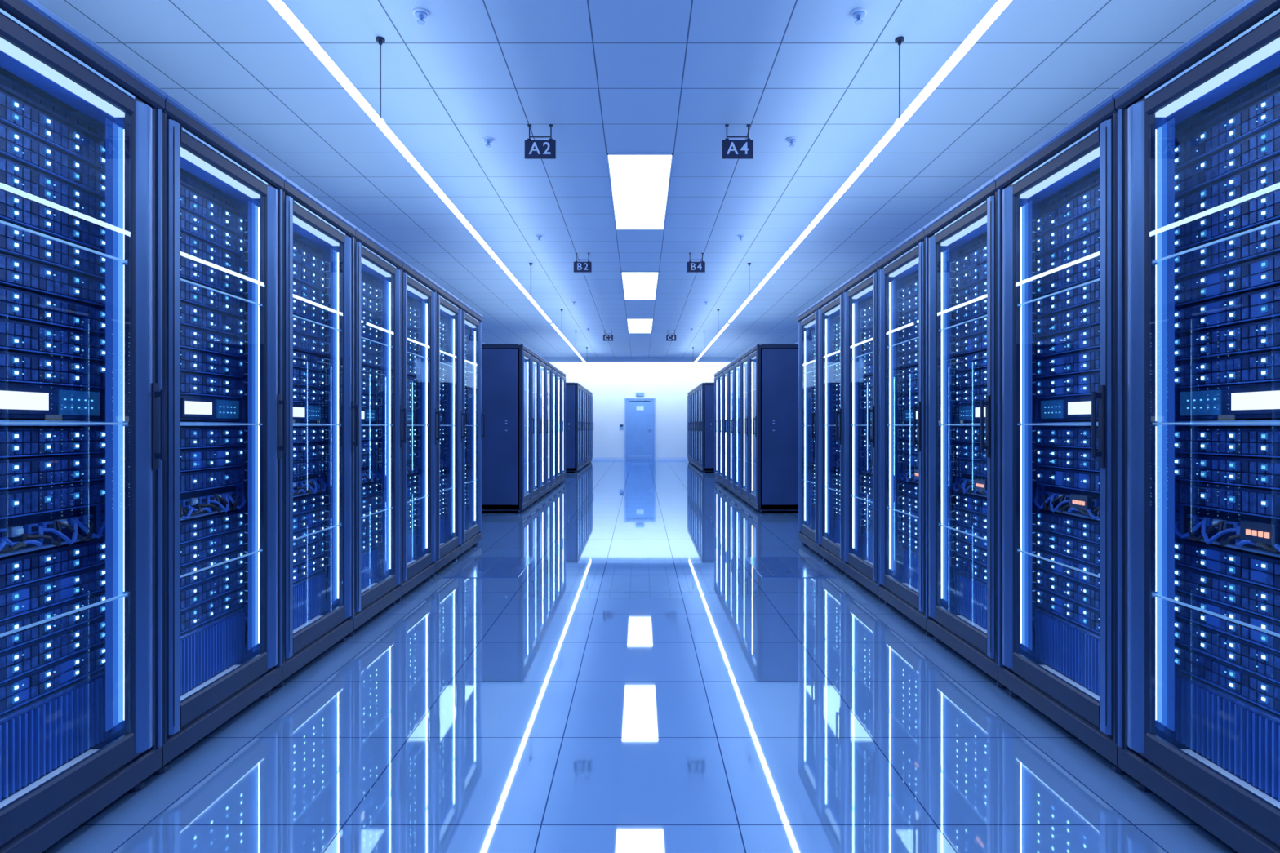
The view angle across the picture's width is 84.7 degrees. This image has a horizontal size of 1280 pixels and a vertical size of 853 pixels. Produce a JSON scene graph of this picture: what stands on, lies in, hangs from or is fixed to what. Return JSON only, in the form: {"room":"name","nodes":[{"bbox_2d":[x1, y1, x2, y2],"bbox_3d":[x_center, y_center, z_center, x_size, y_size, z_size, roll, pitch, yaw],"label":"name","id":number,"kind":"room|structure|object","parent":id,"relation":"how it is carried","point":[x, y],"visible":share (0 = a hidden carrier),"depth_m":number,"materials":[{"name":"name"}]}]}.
{"room":"server room","nodes":[
{"label":"server room","id":0,"kind":"room"},
{"bbox_2d":[42,459,1237,852],"bbox_3d":[0.000,1.140,10.350,7.800,0.100,25.100,0,0,0],"label":"floor","id":1,"kind":"structure","parent":0,"point":[639,686],"depth_m":2.53,"materials":[{"name":"tile"}]},
{"bbox_2d":[0,0,166,852],"bbox_3d":[-1.993,0.022,1.803,1.134,2.135,0.723,0,0,0],"label":"rack","id":2,"kind":"object","parent":1,"relation":"on","point":[82,397],"visible":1,"depth_m":1.97,"materials":[{"name":"blue metal"}]},
{"bbox_2d":[151,92,286,775],"bbox_3d":[-1.993,0.022,2.527,1.134,2.135,0.723,0,0,0],"label":"rack","id":3,"kind":"object","parent":1,"relation":"on","point":[222,203],"visible":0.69,"depth_m":2.64,"materials":[{"name":"blue metal"}]},
{"bbox_2d":[272,176,358,688],"bbox_3d":[-1.993,0.022,3.251,1.134,2.135,0.723,0,0,0],"label":"rack","id":4,"kind":"object","parent":1,"relation":"on","point":[318,242],"visible":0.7,"depth_m":3.42,"materials":[{"name":"blue metal"}]},
{"bbox_2d":[345,226,406,636],"bbox_3d":[-1.993,0.022,3.975,1.134,2.135,0.723,0,0,0],"label":"rack","id":5,"kind":"object","parent":1,"relation":"on","point":[378,271],"visible":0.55,"depth_m":4.20,"materials":[{"name":"blue metal"}]},
{"bbox_2d":[395,259,439,601],"bbox_3d":[-1.993,0.022,4.699,1.134,2.135,0.723,0,0,0],"label":"rack","id":6,"kind":"object","parent":1,"relation":"on","point":[419,291],"visible":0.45,"depth_m":4.93,"materials":[{"name":"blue metal"}]},
{"bbox_2d":[430,284,465,577],"bbox_3d":[-1.993,0.022,5.423,1.134,2.135,0.723,0,0,0],"label":"rack","id":7,"kind":"object","parent":1,"relation":"on","point":[448,307],"visible":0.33,"depth_m":5.66,"materials":[{"name":"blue metal"}]},
{"bbox_2d":[457,302,484,558],"bbox_3d":[-1.993,0.022,6.147,1.134,2.135,0.723,0,0,0],"label":"rack","id":8,"kind":"object","parent":1,"relation":"on","point":[472,320],"visible":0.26,"depth_m":6.39,"materials":[{"name":"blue metal"}]},
{"bbox_2d":[443,556,533,577],"bbox_3d":[-1.150,1.088,5.450,0.540,0.005,0.800,0,0,0],"label":"tile","id":9,"kind":"object","parent":1,"relation":"on","point":[473,566],"visible":1,"depth_m":5.40,"materials":[{"name":"blue tile"}]},
{"bbox_2d":[481,343,533,513],"bbox_3d":[-1.993,0.022,9.142,1.134,2.135,0.723,0,0,0],"label":"rack","id":10,"kind":"object","parent":1,"relation":"on","point":[506,368],"visible":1,"depth_m":8.78,"materials":[{"name":"blue metal"}]},
{"bbox_2d":[528,351,541,506],"bbox_3d":[-1.993,0.022,9.866,1.134,2.135,0.723,0,0,0],"label":"rack","id":11,"kind":"object","parent":1,"relation":"on","point":[535,357],"visible":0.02,"depth_m":10.09,"materials":[{"name":"blue metal"}]},
{"bbox_2d":[537,355,547,501],"bbox_3d":[-1.993,0.022,10.590,1.134,2.135,0.723,0,0,0],"label":"rack","id":12,"kind":"object","parent":1,"relation":"on","point":[542,362],"visible":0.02,"depth_m":10.82,"materials":[{"name":"blue metal"}]},
{"bbox_2d":[543,360,553,496],"bbox_3d":[-1.993,0.022,11.314,1.134,2.135,0.723,0,0,0],"label":"rack","id":13,"kind":"object","parent":1,"relation":"on","point":[548,366],"visible":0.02,"depth_m":11.54,"materials":[{"name":"blue metal"}]},
{"bbox_2d":[549,364,559,492],"bbox_3d":[-1.993,0.022,12.038,1.134,2.135,0.723,0,0,0],"label":"rack","id":14,"kind":"object","parent":1,"relation":"on","point":[554,369],"visible":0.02,"depth_m":12.26,"materials":[{"name":"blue metal"}]},
{"bbox_2d":[555,368,563,488],"bbox_3d":[-1.993,0.022,12.762,1.134,2.135,0.723,0,0,0],"label":"rack","id":15,"kind":"object","parent":1,"relation":"on","point":[558,371],"visible":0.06,"depth_m":12.99,"materials":[{"name":"blue metal"}]},
{"bbox_2d":[561,371,567,482],"bbox_3d":[-1.993,0.022,13.486,1.134,2.135,0.723,0,0,0],"label":"rack","id":16,"kind":"object","parent":1,"relation":"on","point":[563,375],"visible":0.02,"depth_m":13.71,"materials":[{"name":"blue metal"}]},
{"bbox_2d":[565,382,582,472],"bbox_3d":[-1.993,0.022,16.862,1.134,2.135,0.723,0,0,0],"label":"rack","id":17,"kind":"object","parent":1,"relation":"on","point":[572,389],"visible":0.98,"depth_m":16.50,"materials":[{"name":"blue metal"}]},
{"bbox_2d":[578,384,583,471],"bbox_3d":[-1.993,0.022,17.586,1.134,2.135,0.723,0,0,0],"label":"rack","id":18,"kind":"object","parent":1,"relation":"on","point":[581,386],"visible":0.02,"depth_m":17.71,"materials":[{"name":"blue metal"}]},
{"bbox_2d":[581,386,586,469],"bbox_3d":[-1.993,0.022,18.310,1.134,2.135,0.723,0,0,0],"label":"rack","id":19,"kind":"object","parent":1,"relation":"on","point":[584,388],"visible":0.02,"depth_m":18.48,"materials":[{"name":"blue metal"}]},
{"bbox_2d":[584,388,588,466],"bbox_3d":[-1.993,0.022,19.034,1.134,2.135,0.723,0,0,0],"label":"rack","id":20,"kind":"object","parent":1,"relation":"on","point":[585,389],"visible":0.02,"depth_m":19.20,"materials":[{"name":"blue metal"}]},
{"bbox_2d":[586,389,590,464],"bbox_3d":[-1.993,0.022,19.758,1.134,2.135,0.723,0,0,0],"label":"rack","id":21,"kind":"object","parent":1,"relation":"on","point":[588,393],"visible":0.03,"depth_m":19.94,"materials":[{"name":"blue metal"}]},
{"bbox_2d":[588,391,591,463],"bbox_3d":[-1.993,0.022,20.482,1.134,2.135,0.723,0,0,0],"label":"rack","id":22,"kind":"object","parent":1,"relation":"on","point":[589,392],"visible":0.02,"depth_m":20.74,"materials":[{"name":"blue metal"}]},
{"bbox_2d":[590,392,593,462],"bbox_3d":[-1.993,0.022,21.206,1.134,2.135,0.723,0,0,0],"label":"rack","id":23,"kind":"object","parent":1,"relation":"on","point":[591,393],"visible":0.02,"depth_m":21.45,"materials":[{"name":"blue metal"}]},
{"bbox_2d":[687,392,689,462],"bbox_3d":[1.993,0.022,21.206,1.134,2.135,0.723,0,0,0],"label":"rack","id":24,"kind":"object","parent":1,"relation":"on","point":[688,393],"visible":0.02,"depth_m":21.28,"materials":[{"name":"blue metal"}]},
{"bbox_2d":[688,391,691,463],"bbox_3d":[1.993,0.022,20.482,1.134,2.135,0.723,0,0,0],"label":"rack","id":25,"kind":"object","parent":1,"relation":"on","point":[690,392],"visible":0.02,"depth_m":20.59,"materials":[{"name":"blue metal"}]},
{"bbox_2d":[690,389,693,464],"bbox_3d":[1.993,0.022,19.758,1.134,2.135,0.723,0,0,0],"label":"rack","id":26,"kind":"object","parent":1,"relation":"on","point":[691,393],"visible":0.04,"depth_m":19.93,"materials":[{"name":"blue metal"}]},
{"bbox_2d":[693,388,695,466],"bbox_3d":[1.993,0.022,19.034,1.134,2.135,0.723,0,0,0],"label":"rack","id":27,"kind":"object","parent":1,"relation":"on","point":[694,389],"visible":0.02,"depth_m":19.03,"materials":[{"name":"blue metal"}]},
{"bbox_2d":[694,386,698,469],"bbox_3d":[1.993,0.022,18.310,1.134,2.135,0.723,0,0,0],"label":"rack","id":28,"kind":"object","parent":1,"relation":"on","point":[695,388],"visible":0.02,"depth_m":18.48,"materials":[{"name":"blue metal"}]},
{"bbox_2d":[697,384,701,471],"bbox_3d":[1.993,0.022,17.586,1.134,2.135,0.723,0,0,0],"label":"rack","id":29,"kind":"object","parent":1,"relation":"on","point":[698,386],"visible":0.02,"depth_m":17.70,"materials":[{"name":"blue metal"}]},
{"bbox_2d":[699,382,714,472],"bbox_3d":[1.993,0.022,16.862,1.134,2.135,0.723,0,0,0],"label":"rack","id":30,"kind":"object","parent":1,"relation":"on","point":[706,389],"visible":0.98,"depth_m":16.50,"materials":[{"name":"blue metal"}]},
{"bbox_2d":[714,371,718,482],"bbox_3d":[1.993,0.022,13.486,1.134,2.135,0.723,0,0,0],"label":"rack","id":31,"kind":"object","parent":1,"relation":"on","point":[716,375],"visible":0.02,"depth_m":13.71,"materials":[{"name":"blue metal"}]},
{"bbox_2d":[718,368,724,488],"bbox_3d":[1.993,0.022,12.762,1.134,2.135,0.723,0,0,0],"label":"rack","id":32,"kind":"object","parent":1,"relation":"on","point":[721,371],"visible":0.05,"depth_m":12.99,"materials":[{"name":"blue metal"}]},
{"bbox_2d":[722,364,730,492],"bbox_3d":[1.993,0.022,12.038,1.134,2.135,0.723,0,0,0],"label":"rack","id":33,"kind":"object","parent":1,"relation":"on","point":[725,369],"visible":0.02,"depth_m":12.26,"materials":[{"name":"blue metal"}]},
{"bbox_2d":[727,360,736,496],"bbox_3d":[1.993,0.022,11.314,1.134,2.135,0.723,0,0,0],"label":"rack","id":34,"kind":"object","parent":1,"relation":"on","point":[731,366],"visible":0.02,"depth_m":11.54,"materials":[{"name":"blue metal"}]},
{"bbox_2d":[733,355,742,501],"bbox_3d":[1.993,0.022,10.590,1.134,2.135,0.723,0,0,0],"label":"rack","id":35,"kind":"object","parent":1,"relation":"on","point":[736,362],"visible":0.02,"depth_m":10.82,"materials":[{"name":"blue metal"}]},
{"bbox_2d":[740,351,751,506],"bbox_3d":[1.993,0.022,9.866,1.134,2.135,0.723,0,0,0],"label":"rack","id":36,"kind":"object","parent":1,"relation":"on","point":[744,357],"visible":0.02,"depth_m":10.09,"materials":[{"name":"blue metal"}]},
{"bbox_2d":[747,343,798,513],"bbox_3d":[1.993,0.022,9.142,1.134,2.135,0.723,0,0,0],"label":"rack","id":37,"kind":"object","parent":1,"relation":"on","point":[773,368],"visible":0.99,"depth_m":8.78,"materials":[{"name":"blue metal"}]},
{"bbox_2d":[746,556,836,577],"bbox_3d":[1.150,1.088,5.450,0.540,0.005,0.800,0,0,0],"label":"tile","id":38,"kind":"object","parent":1,"relation":"on","point":[766,566],"visible":1,"depth_m":5.40,"materials":[{"name":"blue tile"}]},
{"bbox_2d":[797,302,822,558],"bbox_3d":[1.993,0.022,6.147,1.134,2.135,0.723,0,0,0],"label":"rack","id":39,"kind":"object","parent":1,"relation":"on","point":[807,320],"visible":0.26,"depth_m":6.38,"materials":[{"name":"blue metal"}]},
{"bbox_2d":[817,284,849,577],"bbox_3d":[1.993,0.022,5.423,1.134,2.135,0.723,0,0,0],"label":"rack","id":40,"kind":"object","parent":1,"relation":"on","point":[830,307],"visible":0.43,"depth_m":5.66,"materials":[{"name":"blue metal"}]},
{"bbox_2d":[842,259,884,601],"bbox_3d":[1.993,0.022,4.699,1.134,2.135,0.723,0,0,0],"label":"rack","id":41,"kind":"object","parent":1,"relation":"on","point":[860,291],"visible":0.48,"depth_m":4.92,"materials":[{"name":"blue metal"}]},
{"bbox_2d":[875,226,934,636],"bbox_3d":[1.993,0.022,3.975,1.134,2.135,0.723,0,0,0],"label":"rack","id":42,"kind":"object","parent":1,"relation":"on","point":[901,271],"visible":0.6,"depth_m":4.20,"materials":[{"name":"blue metal"}]},
{"bbox_2d":[923,176,1007,688],"bbox_3d":[1.993,0.022,3.251,1.134,2.135,0.723,0,0,0],"label":"rack","id":43,"kind":"object","parent":1,"relation":"on","point":[962,242],"visible":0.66,"depth_m":3.43,"materials":[{"name":"blue metal"}]},
{"bbox_2d":[994,92,1128,775],"bbox_3d":[1.993,0.022,2.527,1.134,2.135,0.723,0,0,0],"label":"rack","id":44,"kind":"object","parent":1,"relation":"on","point":[1057,203],"visible":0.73,"depth_m":2.63,"materials":[{"name":"blue metal"}]},
{"bbox_2d":[1113,0,1279,852],"bbox_3d":[1.993,0.022,1.803,1.134,2.135,0.723,0,0,0],"label":"rack","id":45,"kind":"object","parent":1,"relation":"on","point":[1198,130],"visible":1,"depth_m":1.97,"materials":[{"name":"blue metal"}]},
{"bbox_2d":[35,0,1244,362],"bbox_3d":[0.000,-2.150,10.350,7.800,0.100,25.100,0,0,0],"label":"ceiling","id":46,"kind":"structure","parent":0,"point":[608,76],"depth_m":4.73,"materials":[{"name":"tile"}]},
{"bbox_2d":[267,0,551,323],"bbox_3d":[-1.405,-1.860,4.690,0.048,0.480,12.604,0,0,0],"label":"pendant light","id":47,"kind":"object","parent":46,"relation":"hanging from","point":[278,5],"visible":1,"depth_m":3.79,"materials":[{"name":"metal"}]},
{"bbox_2d":[412,7,429,25],"bbox_3d":[-1.110,-2.074,3.560,0.084,0.052,0.084,0,0,0],"label":"sprinkler","id":48,"kind":"object","parent":46,"relation":"attached to","point":[420,13],"visible":1,"depth_m":3.55,"materials":[{"name":"blue paint"}]},
{"bbox_2d":[482,137,493,146],"bbox_3d":[-1.110,-2.074,5.130,0.084,0.052,0.084,0,0,0],"label":"sprinkler","id":49,"kind":"object","parent":46,"relation":"attached to","point":[487,140],"visible":1,"depth_m":5.12,"materials":[{"name":"blue paint"}]},
{"bbox_2d":[535,234,542,240],"bbox_3d":[-1.110,-2.074,7.720,0.084,0.052,0.084,0,0,0],"label":"sprinkler","id":50,"kind":"object","parent":46,"relation":"attached to","point":[539,236],"visible":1,"depth_m":7.71,"materials":[{"name":"blue paint"}]},
{"bbox_2d":[524,124,555,159],"bbox_3d":[-0.695,-1.984,4.890,0.216,0.232,0.026,0,0,0],"label":"aisle sign","id":51,"kind":"object","parent":46,"relation":"hanging from","point":[534,149],"visible":1,"depth_m":4.88,"materials":[{"name":"blue plastic"}]},
{"bbox_2d":[550,309,591,369],"bbox_3d":[-1.405,-1.860,15.560,0.048,0.480,8.904,0,0,0],"label":"pendant light","id":52,"kind":"object","parent":46,"relation":"hanging from","point":[552,323],"visible":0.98,"depth_m":14.14,"materials":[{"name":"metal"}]},
{"bbox_2d":[573,253,591,272],"bbox_3d":[-0.695,-1.984,8.500,0.216,0.232,0.026,0,0,0],"label":"aisle sign","id":53,"kind":"object","parent":46,"relation":"hanging from","point":[579,267],"visible":1,"depth_m":8.49,"materials":[{"name":"blue plastic"}]},
{"bbox_2d":[603,329,613,341],"bbox_3d":[-0.695,-1.984,15.300,0.216,0.232,0.026,0,0,0],"label":"aisle sign","id":54,"kind":"object","parent":46,"relation":"hanging from","point":[606,337],"visible":1,"depth_m":15.29,"materials":[{"name":"blue plastic"}]},
{"bbox_2d":[542,357,737,361],"bbox_3d":[0.000,-2.035,21.360,7.400,0.130,0.120,0,0,0],"label":"lamp","id":55,"kind":"object","parent":46,"relation":"attached to","point":[548,359],"visible":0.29,"depth_m":21.30,"materials":[{"name":"paint"}]},
{"bbox_2d":[606,152,673,229],"bbox_3d":[0.000,-2.094,6.418,0.515,0.012,2.060,0,0,0],"label":"ceiling light panel","id":56,"kind":"object","parent":46,"relation":"in","point":[640,182],"depth_m":6.16,"materials":[{"name":"white plastic"}]},
{"bbox_2d":[621,271,658,299],"bbox_3d":[0.000,-2.094,10.538,0.515,0.012,2.060,0,0,0],"label":"ceiling light panel","id":57,"kind":"object","parent":46,"relation":"in","point":[636,285],"depth_m":10.40,"materials":[{"name":"white plastic"}]},
{"bbox_2d":[626,318,653,333],"bbox_3d":[0.000,-2.094,14.658,0.515,0.012,2.060,0,0,0],"label":"ceiling light panel","id":58,"kind":"object","parent":46,"relation":"in","point":[634,325],"depth_m":14.51,"materials":[{"name":"white plastic"}]},
{"bbox_2d":[666,329,675,341],"bbox_3d":[0.680,-1.984,15.300,0.216,0.232,0.026,0,0,0],"label":"aisle sign","id":59,"kind":"object","parent":46,"relation":"hanging from","point":[668,337],"visible":1,"depth_m":15.29,"materials":[{"name":"blue plastic"}]},
{"bbox_2d":[687,253,705,272],"bbox_3d":[0.680,-1.984,8.500,0.216,0.232,0.026,0,0,0],"label":"aisle sign","id":60,"kind":"object","parent":46,"relation":"hanging from","point":[692,267],"visible":1,"depth_m":8.49,"materials":[{"name":"blue plastic"}]},
{"bbox_2d":[688,309,729,369],"bbox_3d":[1.405,-1.860,15.560,0.048,0.480,8.904,0,0,0],"label":"pendant light","id":61,"kind":"object","parent":46,"relation":"hanging from","point":[727,323],"visible":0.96,"depth_m":14.20,"materials":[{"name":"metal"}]},
{"bbox_2d":[721,124,753,159],"bbox_3d":[0.680,-1.984,4.890,0.216,0.232,0.026,0,0,0],"label":"aisle sign","id":62,"kind":"object","parent":46,"relation":"hanging from","point":[731,149],"visible":1,"depth_m":4.88,"materials":[{"name":"blue plastic"}]},
{"bbox_2d":[737,234,744,240],"bbox_3d":[1.110,-2.074,7.720,0.084,0.052,0.084,0,0,0],"label":"sprinkler","id":63,"kind":"object","parent":46,"relation":"attached to","point":[740,236],"visible":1,"depth_m":7.71,"materials":[{"name":"blue paint"}]},
{"bbox_2d":[786,137,797,146],"bbox_3d":[1.110,-2.074,5.130,0.084,0.052,0.084,0,0,0],"label":"sprinkler","id":64,"kind":"object","parent":46,"relation":"attached to","point":[790,140],"visible":1,"depth_m":5.12,"materials":[{"name":"blue paint"}]},
{"bbox_2d":[850,7,867,25],"bbox_3d":[1.110,-2.074,3.560,0.084,0.052,0.084,0,0,0],"label":"sprinkler","id":65,"kind":"object","parent":46,"relation":"attached to","point":[859,13],"visible":1,"depth_m":3.55,"materials":[{"name":"blue paint"}]},
{"bbox_2d":[728,0,1012,323],"bbox_3d":[1.405,-1.860,4.690,0.048,0.480,12.604,0,0,0],"label":"pendant light","id":66,"kind":"object","parent":46,"relation":"hanging from","point":[1000,5],"visible":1,"depth_m":3.79,"materials":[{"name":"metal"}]},
{"bbox_2d":[549,362,730,459],"bbox_3d":[0.000,-0.505,22.950,7.800,3.190,0.100,0,0,0],"label":"wall","id":67,"kind":"structure","parent":0,"point":[609,383],"depth_m":22.90,"materials":[{"name":"white paint"}]},
{"bbox_2d":[591,457,622,459],"bbox_3d":[-2.230,1.050,22.892,3.340,0.080,0.015,0,0,0],"label":"baseboard","id":68,"kind":"structure","parent":67,"relation":"attached to","point":[593,458],"depth_m":22.89,"materials":[{"name":"paint"}]},
{"bbox_2d":[624,397,655,460],"bbox_3d":[0.000,0.075,22.851,1.000,2.030,0.092,0,0,0],"label":"door","id":69,"kind":"structure","parent":67,"relation":"in","point":[639,412],"depth_m":22.86,"materials":[{"name":"blue paint"}]},
{"bbox_2d":[635,392,644,395],"bbox_3d":[0.000,-1.055,22.865,0.280,0.110,0.064,0,0,0],"label":"exit sign","id":70,"kind":"object","parent":67,"relation":"attached to","point":[637,393],"visible":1,"depth_m":22.83,"materials":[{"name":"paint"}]},
{"bbox_2d":[657,457,688,459],"bbox_3d":[2.230,1.050,22.892,3.340,0.080,0.015,0,0,0],"label":"baseboard","id":71,"kind":"structure","parent":67,"relation":"attached to","point":[658,458],"depth_m":22.89,"materials":[{"name":"paint"}]}
]}

